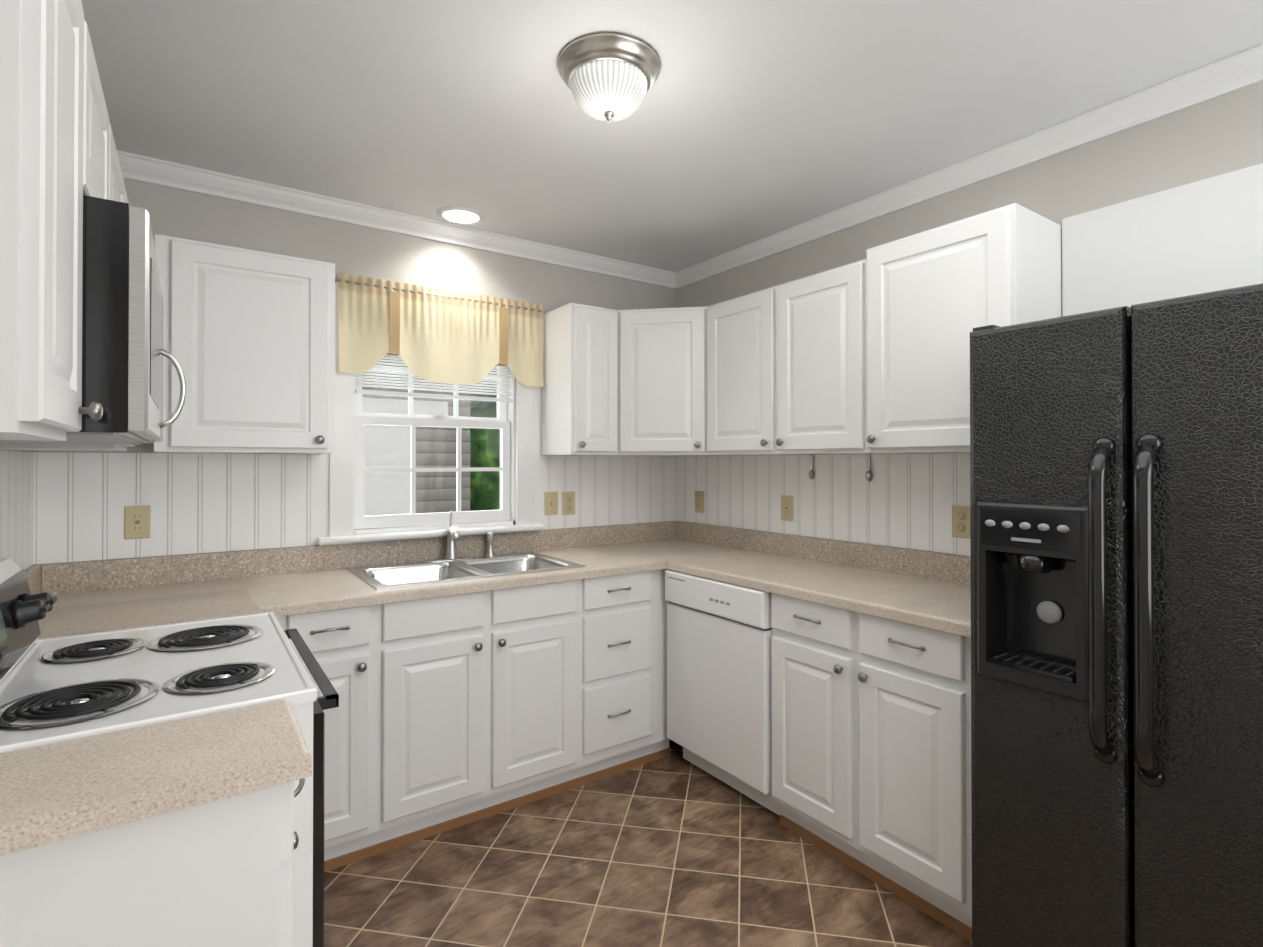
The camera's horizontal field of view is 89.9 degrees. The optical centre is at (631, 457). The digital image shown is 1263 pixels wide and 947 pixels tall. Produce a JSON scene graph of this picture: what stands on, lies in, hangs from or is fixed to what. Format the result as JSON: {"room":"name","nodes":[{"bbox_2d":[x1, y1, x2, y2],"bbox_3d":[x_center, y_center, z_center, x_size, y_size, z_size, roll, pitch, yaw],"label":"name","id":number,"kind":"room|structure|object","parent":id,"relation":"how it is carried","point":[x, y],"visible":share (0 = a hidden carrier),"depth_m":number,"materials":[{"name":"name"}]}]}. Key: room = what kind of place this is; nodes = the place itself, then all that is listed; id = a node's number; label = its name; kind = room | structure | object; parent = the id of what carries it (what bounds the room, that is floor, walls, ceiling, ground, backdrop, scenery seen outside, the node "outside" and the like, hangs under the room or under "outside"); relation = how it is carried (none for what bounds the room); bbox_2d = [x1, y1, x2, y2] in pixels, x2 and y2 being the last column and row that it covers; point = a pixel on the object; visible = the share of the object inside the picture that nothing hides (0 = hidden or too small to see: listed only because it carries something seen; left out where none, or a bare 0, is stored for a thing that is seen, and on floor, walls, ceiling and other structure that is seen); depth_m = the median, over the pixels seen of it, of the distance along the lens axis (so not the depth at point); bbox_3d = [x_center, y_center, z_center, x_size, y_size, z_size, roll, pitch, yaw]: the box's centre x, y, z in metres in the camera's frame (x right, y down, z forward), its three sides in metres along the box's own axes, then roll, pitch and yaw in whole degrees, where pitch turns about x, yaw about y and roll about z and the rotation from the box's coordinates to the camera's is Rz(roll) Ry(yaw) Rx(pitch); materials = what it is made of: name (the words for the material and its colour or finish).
{"room":"kitchen","nodes":[
{"label":"kitchen","id":0,"kind":"room"},
{"bbox_2d":[0,450,33,570],"bbox_3d":[-0.755,0.144,0.239,0.126,2.420,4.400,0,0,-35],"label":"wall","id":1,"kind":"structure","parent":0,"point":[16,466],"depth_m":1.88,"materials":[{"name":"white paint"}]},
{"bbox_2d":[0,0,99,450],"bbox_3d":[-0.888,-0.376,0.789,0.278,0.695,0.348,0,0,-35],"label":"upper cabinet","id":2,"kind":"object","parent":1,"relation":"attached to","point":[59,158],"depth_m":0.74,"materials":[{"name":"white wood"}]},
{"bbox_2d":[0,401,134,450],"bbox_3d":[-1.542,-0.369,1.725,0.278,0.695,0.416,0,0,-35],"label":"upper cabinet","id":3,"kind":"object","parent":1,"relation":"attached to","point":[99,409],"depth_m":1.61,"materials":[{"name":"white"}]},
{"bbox_2d":[96,81,119,201],"bbox_3d":[-1.097,-0.574,1.088,0.278,0.294,0.380,0,0,-35],"label":"upper cabinet","id":4,"kind":"object","parent":1,"relation":"attached to","point":[109,189],"depth_m":1.29,"materials":[{"name":"white wood"}]},
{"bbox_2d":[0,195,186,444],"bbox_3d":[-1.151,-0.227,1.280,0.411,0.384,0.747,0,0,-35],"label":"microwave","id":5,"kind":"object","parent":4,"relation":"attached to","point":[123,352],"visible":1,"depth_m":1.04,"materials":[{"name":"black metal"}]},
{"bbox_2d":[120,167,128,202],"bbox_3d":[-1.314,-0.572,1.400,0.278,0.294,0.380,0,0,-35],"label":"upper cabinet","id":6,"kind":"object","parent":1,"relation":"attached to","point":[123,195],"depth_m":1.59,"materials":[{"name":"white wood"}]},
{"bbox_2d":[31,178,676,566],"bbox_3d":[-0.887,0.162,2.900,2.956,2.420,0.126,0,0,-35],"label":"wall","id":7,"kind":"structure","parent":0,"point":[207,502],"depth_m":2.48,"materials":[{"name":"white paint"}]},
{"bbox_2d":[124,505,149,538],"bbox_3d":[-1.736,0.227,2.224,0.072,0.116,0.008,0,0,-35],"label":"outlet","id":8,"kind":"object","parent":7,"relation":"attached to","point":[136,522],"visible":1,"depth_m":2.22,"materials":[{"name":"beige plastic"}]},
{"bbox_2d":[154,234,334,453],"bbox_3d":[-1.377,-0.365,2.272,0.529,0.695,0.346,0,0,-35],"label":"upper cabinet","id":9,"kind":"object","parent":7,"relation":"attached to","point":[249,339],"visible":1,"depth_m":2.15,"materials":[{"name":"white wood"}]},
{"bbox_2d":[117,150,672,287],"bbox_3d":[-0.846,-1.010,2.835,2.580,0.074,0.053,0,0,-35],"label":"crown molding","id":10,"kind":"structure","parent":7,"relation":"attached to","point":[136,167],"depth_m":2.64,"materials":[{"name":"white wood"}]},
{"bbox_2d":[317,277,544,545],"bbox_3d":[-0.881,-0.189,2.868,0.990,1.086,0.186,0,0,-35],"label":"window","id":11,"kind":"structure","parent":7,"relation":"in","point":[348,519],"depth_m":2.83,"materials":[{"name":"white"}]},
{"bbox_2d":[355,352,512,521],"bbox_3d":[-0.864,-0.163,2.850,0.705,0.937,0.043,0,0,-35],"label":"window blind","id":12,"kind":"object","parent":11,"relation":"attached to","point":[394,393],"visible":0.35,"depth_m":2.81,"materials":[{"name":"white plastic"}]},
{"bbox_2d":[335,273,544,386],"bbox_3d":[-0.809,-0.537,2.820,0.941,0.418,0.060,0,0,-35],"label":"window valance","id":13,"kind":"object","parent":11,"relation":"attached to","point":[445,336],"visible":1,"depth_m":2.79,"materials":[{"name":"fabric"}]},
{"bbox_2d":[544,491,557,514],"bbox_3d":[-0.398,0.229,3.154,0.072,0.116,0.016,0,0,-35],"label":"light switch","id":14,"kind":"object","parent":7,"relation":"attached to","point":[550,503],"visible":1,"depth_m":3.15,"materials":[{"name":"beige plastic"}]},
{"bbox_2d":[562,492,574,514],"bbox_3d":[-0.318,0.232,3.214,0.072,0.116,0.008,0,0,-35],"label":"electrical outlet","id":15,"kind":"object","parent":7,"relation":"attached to","point":[568,503],"visible":1,"depth_m":3.21,"materials":[{"name":"beige plastic"}]},
{"bbox_2d":[541,303,617,454],"bbox_3d":[-0.243,-0.359,3.064,0.255,0.695,0.346,0,0,-35],"label":"upper cabinet","id":16,"kind":"object","parent":7,"relation":"attached to","point":[579,402],"visible":0.98,"depth_m":2.96,"materials":[{"name":"white wood"}]},
{"bbox_2d":[592,306,723,455],"bbox_3d":[0.184,-0.358,3.201,0.604,0.695,0.611,0,0,-35],"label":"upper cabinet","id":17,"kind":"object","parent":7,"relation":"attached to","point":[662,381],"visible":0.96,"depth_m":2.98,"materials":[{"name":"white wood"}]},
{"bbox_2d":[324,739,971,946],"bbox_3d":[0.405,1.384,1.041,2.956,0.050,4.640,0,0,-35],"label":"floor","id":18,"kind":"structure","parent":0,"point":[675,848],"depth_m":2.03,"materials":[{"name":"tile"}]},
{"bbox_2d":[0,778,304,946],"bbox_3d":[-0.796,0.920,0.908,0.584,0.876,0.236,0,0,-35],"label":"base cabinet","id":19,"kind":"object","parent":18,"relation":"on","point":[217,873],"visible":0.71,"depth_m":0.88,"materials":[{"name":"white wood"}]},
{"bbox_2d":[0,699,311,855],"bbox_3d":[-0.795,0.463,0.900,0.577,0.037,0.263,0,0,-35],"label":"countertop","id":20,"kind":"structure","parent":19,"relation":"on","point":[64,789],"depth_m":0.91,"materials":[{"name":"laminate"}]},
{"bbox_2d":[0,558,338,946],"bbox_3d":[-1.043,0.799,1.348,0.668,1.124,0.755,0,0,-35],"label":"range","id":21,"kind":"object","parent":18,"relation":"on","point":[58,689],"visible":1,"depth_m":1.24,"materials":[{"name":"white metal"}]},
{"bbox_2d":[277,615,292,644],"bbox_3d":[-1.517,0.928,2.023,0.675,0.876,0.588,0,0,-35],"label":"base cabinet","id":22,"kind":"object","parent":18,"relation":"on","point":[286,621],"depth_m":1.98,"materials":[{"name":"white"}]},
{"bbox_2d":[29,567,271,638],"bbox_3d":[-1.330,0.418,1.685,0.600,0.137,0.117,0,0,-35],"label":"countertop","id":23,"kind":"structure","parent":22,"relation":"on","point":[117,604],"depth_m":1.96,"materials":[{"name":"laminate"}]},
{"bbox_2d":[25,511,731,616],"bbox_3d":[-0.675,0.418,2.595,2.714,0.371,0.624,0,0,-35],"label":"countertop","id":24,"kind":"structure","parent":22,"relation":"on","point":[306,579],"depth_m":2.56,"materials":[{"name":"laminate"}]},
{"bbox_2d":[424,511,494,562],"bbox_3d":[-0.733,0.343,2.776,0.324,0.217,0.155,0,0,-35],"label":"faucet","id":25,"kind":"object","parent":24,"relation":"on","point":[453,535],"depth_m":2.77,"materials":[{"name":"silver metal"}]},
{"bbox_2d":[346,551,585,589],"bbox_3d":[-0.680,0.527,2.612,0.830,0.154,0.521,0,0,-35],"label":"sink","id":26,"kind":"object","parent":24,"relation":"in","point":[405,572],"depth_m":2.67,"materials":[{"name":"metal"}]},
{"bbox_2d":[293,603,384,871],"bbox_3d":[-1.130,0.930,2.294,0.270,0.876,0.588,0,0,-35],"label":"base cabinet","id":27,"kind":"object","parent":18,"relation":"on","point":[348,644],"depth_m":2.09,"materials":[{"name":"white wood"}]},
{"bbox_2d":[385,585,596,851],"bbox_3d":[-0.675,0.998,2.611,0.840,0.745,0.588,0,0,-35],"label":"base cabinet","id":28,"kind":"object","parent":18,"relation":"on","point":[450,712],"depth_m":2.37,"materials":[{"name":"white wood"}]},
{"bbox_2d":[537,570,656,779],"bbox_3d":[-0.206,0.934,2.939,0.304,0.876,0.588,0,0,-35],"label":"base cabinet","id":29,"kind":"object","parent":18,"relation":"on","point":[626,604],"depth_m":2.71,"materials":[{"name":"white wood"}]},
{"bbox_2d":[657,569,670,759],"bbox_3d":[0.172,0.936,3.202,0.617,0.876,0.588,0,0,-35],"label":"base cabinet","id":30,"kind":"object","parent":18,"relation":"on","point":[663,750],"depth_m":2.85,"materials":[{"name":"white wood"}]},
{"bbox_2d":[665,569,781,815],"bbox_3d":[0.542,0.929,2.725,0.561,0.860,0.588,0,0,-35],"label":"dishwasher","id":31,"kind":"object","parent":18,"relation":"on","point":[719,695],"visible":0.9,"depth_m":2.52,"materials":[{"name":"white metal"}]},
{"bbox_2d":[771,593,971,941],"bbox_3d":[0.934,0.929,2.161,0.564,0.876,0.775,0,0,-35],"label":"base cabinet","id":32,"kind":"object","parent":18,"relation":"on","point":[871,747],"visible":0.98,"depth_m":1.97,"materials":[{"name":"white wood"}]},
{"bbox_2d":[660,528,970,636],"bbox_3d":[0.763,0.423,2.395,0.584,0.137,1.350,0,0,-35],"label":"countertop","id":33,"kind":"structure","parent":32,"relation":"on","point":[932,590],"depth_m":2.44,"materials":[{"name":"laminate"}]},
{"bbox_2d":[970,283,1262,946],"bbox_3d":[1.347,0.512,1.448,0.688,1.700,0.850,0,0,-35],"label":"fridge","id":34,"kind":"object","parent":18,"relation":"on","point":[1116,503],"visible":1,"depth_m":1.37,"materials":[{"name":"black metal"}]},
{"bbox_2d":[81,0,1262,271],"bbox_3d":[0.405,-1.086,1.058,2.956,0.050,4.640,0,0,-35],"label":"ceiling","id":35,"kind":"structure","parent":0,"point":[747,122],"depth_m":1.84,"materials":[{"name":"paint"}]},
{"bbox_2d":[437,206,484,224],"bbox_3d":[-0.738,-1.044,2.740,0.200,0.010,0.200,0,0,-35],"label":"recessed light","id":36,"kind":"object","parent":35,"relation":"in","point":[459,215],"visible":1,"depth_m":2.73,"materials":[{"name":"white"}]},
{"bbox_2d":[557,32,660,121],"bbox_3d":[-0.060,-0.980,1.708,0.278,0.152,0.278,0,0,-35],"label":"ceiling light","id":37,"kind":"object","parent":35,"relation":"attached to","point":[608,76],"visible":1,"depth_m":1.63,"materials":[{"name":"silver metal"}]},
{"bbox_2d":[676,81,1262,556],"bbox_3d":[1.565,0.155,1.859,0.126,2.420,4.400,0,0,-35],"label":"wall","id":38,"kind":"structure","parent":0,"point":[1213,137],"depth_m":2.44,"materials":[{"name":"paint"}]},
{"bbox_2d":[695,491,703,512],"bbox_3d":[0.368,0.242,3.455,0.008,0.116,0.072,0,0,-35],"label":"electrical outlet","id":39,"kind":"object","parent":38,"relation":"attached to","point":[699,501],"visible":1,"depth_m":3.45,"materials":[{"name":"beige plastic"}]},
{"bbox_2d":[707,262,858,454],"bbox_3d":[0.712,-0.376,2.687,0.326,0.725,0.850,0,0,-35],"label":"upper cabinet","id":40,"kind":"object","parent":38,"relation":"attached to","point":[781,358],"depth_m":2.55,"materials":[{"name":"white wood"}]},
{"bbox_2d":[809,455,813,478],"bbox_3d":[0.803,0.043,2.826,0.008,0.108,0.031,0,0,-35],"label":"spoon","id":41,"kind":"object","parent":40,"relation":"hanging from","point":[811,474],"visible":1,"depth_m":2.82,"materials":[{"name":"grey metal"}]},
{"bbox_2d":[781,495,792,520],"bbox_3d":[0.723,0.235,2.947,0.008,0.116,0.072,0,0,-35],"label":"electrical outlet","id":42,"kind":"object","parent":38,"relation":"attached to","point":[786,507],"visible":1,"depth_m":2.94,"materials":[{"name":"beige plastic"}]},
{"bbox_2d":[855,203,1060,453],"bbox_3d":[1.098,-0.380,2.135,0.326,0.725,0.498,0,0,-35],"label":"upper cabinet","id":43,"kind":"object","parent":38,"relation":"attached to","point":[870,354],"depth_m":2.02,"materials":[{"name":"white wood"}]},
{"bbox_2d":[866,454,871,480],"bbox_3d":[0.970,0.041,2.587,0.008,0.108,0.031,0,0,-35],"label":"spoon","id":44,"kind":"object","parent":43,"relation":"hanging from","point":[868,475],"visible":1,"depth_m":2.58,"materials":[{"name":"grey metal"}]},
{"bbox_2d":[952,505,969,538],"bbox_3d":[1.190,0.232,2.279,0.008,0.116,0.072,0,0,-35],"label":"electrical outlet","id":45,"kind":"object","parent":38,"relation":"attached to","point":[960,521],"visible":0.94,"depth_m":2.28,"materials":[{"name":"beige plastic"}]},
{"bbox_2d":[673,43,1262,288],"bbox_3d":[1.497,-1.017,1.820,0.053,0.074,4.400,0,0,-35],"label":"crown molding","id":46,"kind":"structure","parent":38,"relation":"attached to","point":[1231,73],"depth_m":2.10,"materials":[{"name":"white wood"}]},
{"bbox_2d":[1062,163,1262,315],"bbox_3d":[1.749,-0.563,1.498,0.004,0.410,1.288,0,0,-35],"label":"wall cabinet","id":47,"kind":"object","parent":38,"relation":"attached to","point":[1201,236],"visible":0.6,"depth_m":1.81,"materials":[{"name":"white wood"}]},
{"label":"outside","id":48,"kind":"structure","parent":0,"visible":0},
{"bbox_3d":[-5.213,2.510,8.453,18.000,0.200,13.800,0,0,-35],"label":"ground","id":49,"kind":"structure","parent":48,"visible":0},
{"bbox_2d":[362,356,469,515],"bbox_3d":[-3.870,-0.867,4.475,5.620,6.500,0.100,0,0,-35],"label":"house","id":50,"kind":"structure","parent":49,"relation":"on","point":[448,458],"depth_m":5.71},
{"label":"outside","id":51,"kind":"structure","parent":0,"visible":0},
{"bbox_2d":[470,366,499,510],"bbox_3d":[-0.784,-0.095,8.022,3.534,4.636,3.732,0,0,-35],"label":"tree","id":52,"kind":"object","parent":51,"point":[489,476],"depth_m":6.79,"materials":[{"name":"green plant"}]}
]}

